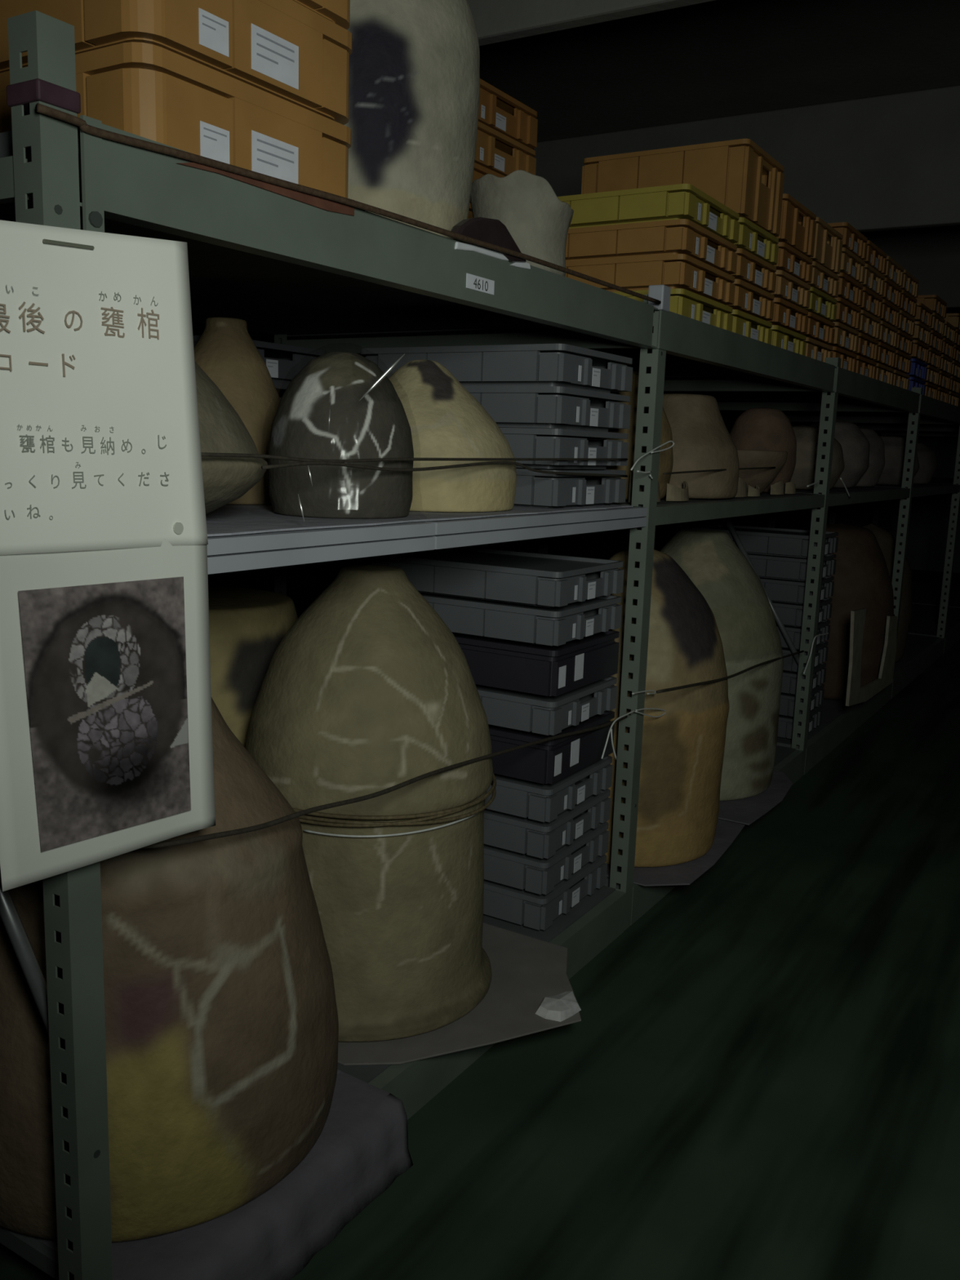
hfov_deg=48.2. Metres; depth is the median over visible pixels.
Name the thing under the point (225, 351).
clay jar
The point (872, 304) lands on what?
crate
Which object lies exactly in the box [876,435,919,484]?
clay pot
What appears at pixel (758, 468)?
cord
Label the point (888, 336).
crate
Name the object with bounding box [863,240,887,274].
crate
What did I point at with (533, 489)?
crate
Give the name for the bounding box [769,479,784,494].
pottery sherd
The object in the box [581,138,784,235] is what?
crate
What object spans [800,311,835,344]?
crate
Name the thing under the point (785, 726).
crate
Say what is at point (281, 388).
crate
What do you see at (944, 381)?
crate
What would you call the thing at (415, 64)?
jar
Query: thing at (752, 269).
crate
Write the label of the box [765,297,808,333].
crate
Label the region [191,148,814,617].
wall
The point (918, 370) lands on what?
crate
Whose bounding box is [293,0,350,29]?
crate
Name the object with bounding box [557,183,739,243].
crate
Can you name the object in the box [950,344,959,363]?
crate
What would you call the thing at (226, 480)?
jar
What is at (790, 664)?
crate
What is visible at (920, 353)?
crate
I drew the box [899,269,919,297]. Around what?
crate
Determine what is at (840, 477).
twine
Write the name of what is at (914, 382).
crate
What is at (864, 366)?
crate
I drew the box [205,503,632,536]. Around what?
shelf board
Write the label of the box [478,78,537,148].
crate
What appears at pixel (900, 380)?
crate
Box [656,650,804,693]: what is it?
cord
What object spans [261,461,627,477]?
cord
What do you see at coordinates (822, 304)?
crate
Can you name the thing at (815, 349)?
crate
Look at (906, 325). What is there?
crate
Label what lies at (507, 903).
crate
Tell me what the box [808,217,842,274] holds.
crate
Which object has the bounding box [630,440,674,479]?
twine
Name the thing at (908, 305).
crate
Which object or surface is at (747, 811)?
foam mat
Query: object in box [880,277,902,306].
crate
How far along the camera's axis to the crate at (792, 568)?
4.55 m
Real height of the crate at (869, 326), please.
0.094 m
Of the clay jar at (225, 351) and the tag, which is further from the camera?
the clay jar at (225, 351)
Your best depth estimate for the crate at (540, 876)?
2.73 m
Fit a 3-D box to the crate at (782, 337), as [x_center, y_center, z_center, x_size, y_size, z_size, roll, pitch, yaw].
[0.879,-1.094,3.987,0.560,0.088,0.385,8,12,31]
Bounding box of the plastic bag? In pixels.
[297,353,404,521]
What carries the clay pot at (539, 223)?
on the storage rack
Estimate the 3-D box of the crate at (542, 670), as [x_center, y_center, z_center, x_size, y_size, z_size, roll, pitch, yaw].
[0.041,0.030,2.867,0.561,0.124,0.375,8,12,31]
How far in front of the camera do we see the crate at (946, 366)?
6.61 m
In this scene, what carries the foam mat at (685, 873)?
on the storage rack
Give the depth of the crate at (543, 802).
2.69 m
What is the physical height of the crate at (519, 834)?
0.092 m
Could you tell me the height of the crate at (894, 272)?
0.094 m
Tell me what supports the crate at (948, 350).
on the crate at (946, 366)
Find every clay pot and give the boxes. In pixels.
[470,169,573,276]
[577,370,673,499]
[662,393,739,498]
[729,407,796,492]
[790,425,844,489]
[809,419,870,488]
[855,428,884,486]
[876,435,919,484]
[911,442,937,484]
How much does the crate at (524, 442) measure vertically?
0.092 m
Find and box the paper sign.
[0,220,215,891]
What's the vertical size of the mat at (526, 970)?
0.004 m
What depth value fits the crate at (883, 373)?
5.19 m
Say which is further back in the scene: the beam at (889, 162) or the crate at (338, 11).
the beam at (889, 162)
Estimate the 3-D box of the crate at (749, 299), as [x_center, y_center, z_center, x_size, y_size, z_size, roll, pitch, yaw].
[0.658,-1.127,3.614,0.560,0.088,0.385,8,12,31]
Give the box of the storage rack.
[0,10,959,1279]
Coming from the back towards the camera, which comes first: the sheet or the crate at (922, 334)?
the crate at (922, 334)
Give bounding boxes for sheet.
[33,1069,413,1279]
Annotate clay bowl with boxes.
[737,449,787,493]
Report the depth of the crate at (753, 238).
3.43 m
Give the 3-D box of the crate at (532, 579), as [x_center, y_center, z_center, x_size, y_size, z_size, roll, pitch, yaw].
[0.047,-0.172,2.832,0.560,0.092,0.375,8,12,31]
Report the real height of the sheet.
0.122 m
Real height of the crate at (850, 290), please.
0.094 m
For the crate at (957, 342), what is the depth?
6.80 m
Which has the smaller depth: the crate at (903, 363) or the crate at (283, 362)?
the crate at (283, 362)
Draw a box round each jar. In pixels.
[0,697,338,1242]
[193,317,280,504]
[194,361,267,514]
[208,586,297,747]
[244,564,493,1041]
[267,351,413,518]
[344,0,479,243]
[388,359,516,511]
[604,546,729,866]
[659,528,783,800]
[808,523,897,706]
[861,523,899,582]
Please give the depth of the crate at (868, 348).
4.84 m
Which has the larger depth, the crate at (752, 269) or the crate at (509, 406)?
the crate at (752, 269)
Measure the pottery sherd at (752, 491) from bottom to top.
0.039 m
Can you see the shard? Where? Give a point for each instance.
(492, 231)
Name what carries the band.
attached to the storage rack
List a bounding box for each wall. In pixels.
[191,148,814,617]
[816,307,959,573]
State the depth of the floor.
2.26 m
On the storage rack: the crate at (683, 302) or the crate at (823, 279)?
the crate at (683, 302)
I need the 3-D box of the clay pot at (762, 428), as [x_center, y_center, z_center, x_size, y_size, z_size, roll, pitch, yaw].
[1.105,-0.749,4.225,0.271,0.324,0.273,8,12,31]
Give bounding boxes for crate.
[0,0,352,124]
[0,41,351,198]
[192,335,325,383]
[273,382,288,399]
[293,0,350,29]
[360,343,632,393]
[371,546,623,607]
[418,591,622,645]
[452,630,619,696]
[463,386,631,431]
[465,203,472,244]
[469,162,504,203]
[474,121,536,176]
[475,676,617,735]
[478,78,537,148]
[483,853,607,930]
[484,755,613,822]
[484,788,610,858]
[484,822,608,894]
[488,710,614,784]
[499,427,628,469]
[513,467,626,507]
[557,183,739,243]
[564,253,735,304]
[565,218,737,274]
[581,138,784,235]
[611,288,733,331]
[690,524,838,558]
[725,279,774,319]
[728,309,772,344]
[729,248,776,292]
[733,217,778,264]
[747,553,835,581]
[760,575,834,604]
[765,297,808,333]
[768,270,810,308]
[768,324,806,355]
[771,597,832,626]
[772,242,813,283]
[774,193,816,257]
[776,619,830,649]
[777,704,822,738]
[778,684,824,716]
[781,662,826,694]
[782,640,828,672]
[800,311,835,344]
[801,337,832,362]
[804,286,836,320]
[807,261,839,297]
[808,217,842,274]
[827,222,867,260]
[828,321,858,352]
[829,346,857,372]
[830,297,861,329]
[836,272,863,306]
[840,247,865,283]
[851,333,879,359]
[853,355,876,378]
[855,310,880,338]
[857,286,883,317]
[860,263,884,296]
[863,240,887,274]
[871,342,896,367]
[873,363,893,384]
[875,320,897,346]
[877,299,900,327]
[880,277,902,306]
[882,256,904,286]
[890,350,911,373]
[890,369,909,390]
[892,329,913,354]
[895,310,915,335]
[897,289,917,316]
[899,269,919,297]
[905,358,927,379]
[906,377,925,395]
[907,340,928,362]
[910,321,931,344]
[912,302,933,327]
[915,294,946,318]
[921,364,940,384]
[923,382,937,399]
[924,347,942,368]
[926,329,943,351]
[928,312,945,335]
[933,370,951,389]
[936,386,949,403]
[937,354,952,373]
[939,337,954,357]
[942,321,955,342]
[943,313,959,330]
[946,376,959,393]
[947,391,959,406]
[949,360,959,378]
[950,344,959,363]
[952,328,959,346]
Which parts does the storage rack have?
post, wood strip, post, post, post, post, post, post, post, post, post, post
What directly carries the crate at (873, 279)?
on the crate at (872, 304)
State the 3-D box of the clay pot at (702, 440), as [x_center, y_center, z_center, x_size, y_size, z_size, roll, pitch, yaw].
[0.649,-0.627,3.463,0.374,0.322,0.376,8,12,31]
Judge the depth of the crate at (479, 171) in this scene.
3.20 m
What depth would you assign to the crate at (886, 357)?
5.18 m
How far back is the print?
1.33 m
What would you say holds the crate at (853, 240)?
on the crate at (851, 265)
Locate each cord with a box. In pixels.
[139,715,627,848]
[200,452,627,462]
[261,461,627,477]
[293,773,496,827]
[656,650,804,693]
[662,466,775,475]
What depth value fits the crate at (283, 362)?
2.69 m
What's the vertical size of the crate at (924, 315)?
0.094 m
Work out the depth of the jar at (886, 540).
6.34 m
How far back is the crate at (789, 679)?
4.59 m
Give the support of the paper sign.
attached to the storage rack
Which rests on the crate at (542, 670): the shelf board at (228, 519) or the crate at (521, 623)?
the crate at (521, 623)
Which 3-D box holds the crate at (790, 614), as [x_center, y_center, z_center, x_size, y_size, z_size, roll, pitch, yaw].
[1.241,-0.148,4.787,0.560,0.096,0.360,8,12,31]
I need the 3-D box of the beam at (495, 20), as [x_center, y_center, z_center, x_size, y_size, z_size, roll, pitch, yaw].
[1.411,-2.065,2.538,6.700,0.700,0.070,8,12,31]
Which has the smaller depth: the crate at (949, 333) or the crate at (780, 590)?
the crate at (780, 590)
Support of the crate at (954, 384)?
on the crate at (953, 400)
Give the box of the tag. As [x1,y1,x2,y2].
[466,273,494,294]
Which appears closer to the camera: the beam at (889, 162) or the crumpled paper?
the crumpled paper
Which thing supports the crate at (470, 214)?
on the crate
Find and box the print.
[17,576,191,852]
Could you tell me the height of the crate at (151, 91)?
0.140 m
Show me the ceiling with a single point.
(715, 59)
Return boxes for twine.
[303,813,476,837]
[600,689,666,759]
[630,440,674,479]
[803,632,829,674]
[806,480,820,487]
[840,477,850,497]
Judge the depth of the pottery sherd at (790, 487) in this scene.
4.11 m
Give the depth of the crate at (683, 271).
3.02 m
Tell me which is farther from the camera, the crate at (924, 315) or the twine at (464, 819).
the crate at (924, 315)
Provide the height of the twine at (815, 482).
0.023 m
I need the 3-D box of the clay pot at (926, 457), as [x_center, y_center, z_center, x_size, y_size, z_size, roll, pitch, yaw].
[2.757,-1.142,6.921,0.355,0.260,0.354,8,12,31]
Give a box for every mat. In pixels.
[337,923,581,1065]
[606,818,744,886]
[718,770,792,825]
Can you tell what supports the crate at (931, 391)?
on the storage rack
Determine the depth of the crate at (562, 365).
2.52 m
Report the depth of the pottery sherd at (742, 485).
3.61 m
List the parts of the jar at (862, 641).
plaster frame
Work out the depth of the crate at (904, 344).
5.50 m
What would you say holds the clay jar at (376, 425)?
on the shelf board at (228, 519)
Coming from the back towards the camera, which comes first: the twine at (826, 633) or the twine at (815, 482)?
the twine at (826, 633)
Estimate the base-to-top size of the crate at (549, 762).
0.124 m
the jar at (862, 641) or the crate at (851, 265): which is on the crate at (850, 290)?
the crate at (851, 265)
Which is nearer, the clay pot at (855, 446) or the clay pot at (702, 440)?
the clay pot at (702, 440)
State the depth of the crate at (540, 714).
2.67 m
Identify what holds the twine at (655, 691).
attached to the storage rack
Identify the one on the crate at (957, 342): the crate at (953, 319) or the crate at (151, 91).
the crate at (953, 319)
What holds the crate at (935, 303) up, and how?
on the crate at (938, 325)
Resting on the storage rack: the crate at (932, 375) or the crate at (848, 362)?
the crate at (848, 362)
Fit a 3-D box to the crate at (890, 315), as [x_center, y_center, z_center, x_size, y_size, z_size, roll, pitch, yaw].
[1.737,-1.593,5.287,0.560,0.094,0.385,8,12,31]
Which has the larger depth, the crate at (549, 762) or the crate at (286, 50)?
the crate at (549, 762)
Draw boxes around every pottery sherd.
[535,991,581,1022]
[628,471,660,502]
[666,481,688,501]
[734,477,746,497]
[747,484,759,496]
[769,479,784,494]
[784,481,795,493]
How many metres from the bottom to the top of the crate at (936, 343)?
0.094 m
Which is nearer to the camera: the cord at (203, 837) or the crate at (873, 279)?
the cord at (203, 837)
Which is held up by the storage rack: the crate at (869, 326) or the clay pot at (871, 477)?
the clay pot at (871, 477)
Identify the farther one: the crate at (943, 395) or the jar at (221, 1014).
the crate at (943, 395)
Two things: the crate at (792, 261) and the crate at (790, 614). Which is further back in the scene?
the crate at (790, 614)
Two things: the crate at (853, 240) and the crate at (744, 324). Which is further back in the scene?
the crate at (853, 240)
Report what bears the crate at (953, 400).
on the storage rack
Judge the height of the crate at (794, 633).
0.096 m
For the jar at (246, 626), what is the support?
on the storage rack
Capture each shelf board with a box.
[35,102,661,304]
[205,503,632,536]
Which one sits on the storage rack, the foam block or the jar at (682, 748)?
the foam block
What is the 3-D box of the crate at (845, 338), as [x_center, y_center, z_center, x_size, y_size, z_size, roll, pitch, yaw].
[1.309,-1.298,4.649,0.560,0.094,0.385,8,12,31]
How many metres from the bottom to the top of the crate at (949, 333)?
0.094 m
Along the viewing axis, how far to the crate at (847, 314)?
4.47 m
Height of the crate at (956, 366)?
0.094 m
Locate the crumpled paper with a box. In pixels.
[510,262,530,269]
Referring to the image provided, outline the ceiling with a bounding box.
[479,0,959,142]
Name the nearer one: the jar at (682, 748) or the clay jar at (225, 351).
the clay jar at (225, 351)
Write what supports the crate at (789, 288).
on the crate at (789, 316)
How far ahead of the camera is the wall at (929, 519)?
13.35 m
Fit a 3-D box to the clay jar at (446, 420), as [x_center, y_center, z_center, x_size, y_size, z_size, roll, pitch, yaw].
[-0.127,-0.455,2.368,0.423,0.318,0.424,3,10,4]
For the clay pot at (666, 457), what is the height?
0.378 m
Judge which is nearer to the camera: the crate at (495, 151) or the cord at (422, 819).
the cord at (422, 819)
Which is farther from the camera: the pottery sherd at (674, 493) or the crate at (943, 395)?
the crate at (943, 395)
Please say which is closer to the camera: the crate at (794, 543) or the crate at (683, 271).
the crate at (683, 271)
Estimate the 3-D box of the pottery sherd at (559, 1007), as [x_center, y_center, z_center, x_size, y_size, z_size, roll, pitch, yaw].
[0.176,0.790,2.336,0.084,0.020,0.124,8,12,31]
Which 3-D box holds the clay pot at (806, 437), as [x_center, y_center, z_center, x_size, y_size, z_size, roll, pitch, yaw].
[1.439,-0.820,4.818,0.381,0.278,0.374,8,12,31]
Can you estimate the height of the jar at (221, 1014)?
0.880 m
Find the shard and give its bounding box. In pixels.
[450,217,526,262]
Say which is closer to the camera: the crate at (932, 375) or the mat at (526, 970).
the mat at (526, 970)
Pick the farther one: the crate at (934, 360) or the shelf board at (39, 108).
the crate at (934, 360)
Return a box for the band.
[6,78,80,113]
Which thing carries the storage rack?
on the floor
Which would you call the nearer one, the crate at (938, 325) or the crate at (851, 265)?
the crate at (851, 265)
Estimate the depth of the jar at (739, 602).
3.74 m
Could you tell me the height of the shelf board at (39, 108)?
0.032 m
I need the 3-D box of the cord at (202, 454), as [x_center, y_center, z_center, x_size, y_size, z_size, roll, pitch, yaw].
[-0.015,-0.357,2.120,0.015,0.019,1.457,8,12,31]
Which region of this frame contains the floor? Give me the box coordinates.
[0,568,959,1279]
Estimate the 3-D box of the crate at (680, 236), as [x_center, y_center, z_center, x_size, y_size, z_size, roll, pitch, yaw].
[0.434,-1.159,3.237,0.560,0.088,0.435,8,12,31]
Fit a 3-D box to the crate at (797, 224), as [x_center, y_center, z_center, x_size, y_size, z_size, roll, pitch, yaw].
[0.892,-1.482,3.917,0.560,0.153,0.385,8,12,31]
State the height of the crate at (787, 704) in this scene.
0.096 m
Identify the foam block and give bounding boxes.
[454,241,508,261]
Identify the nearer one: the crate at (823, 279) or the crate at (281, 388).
the crate at (281, 388)

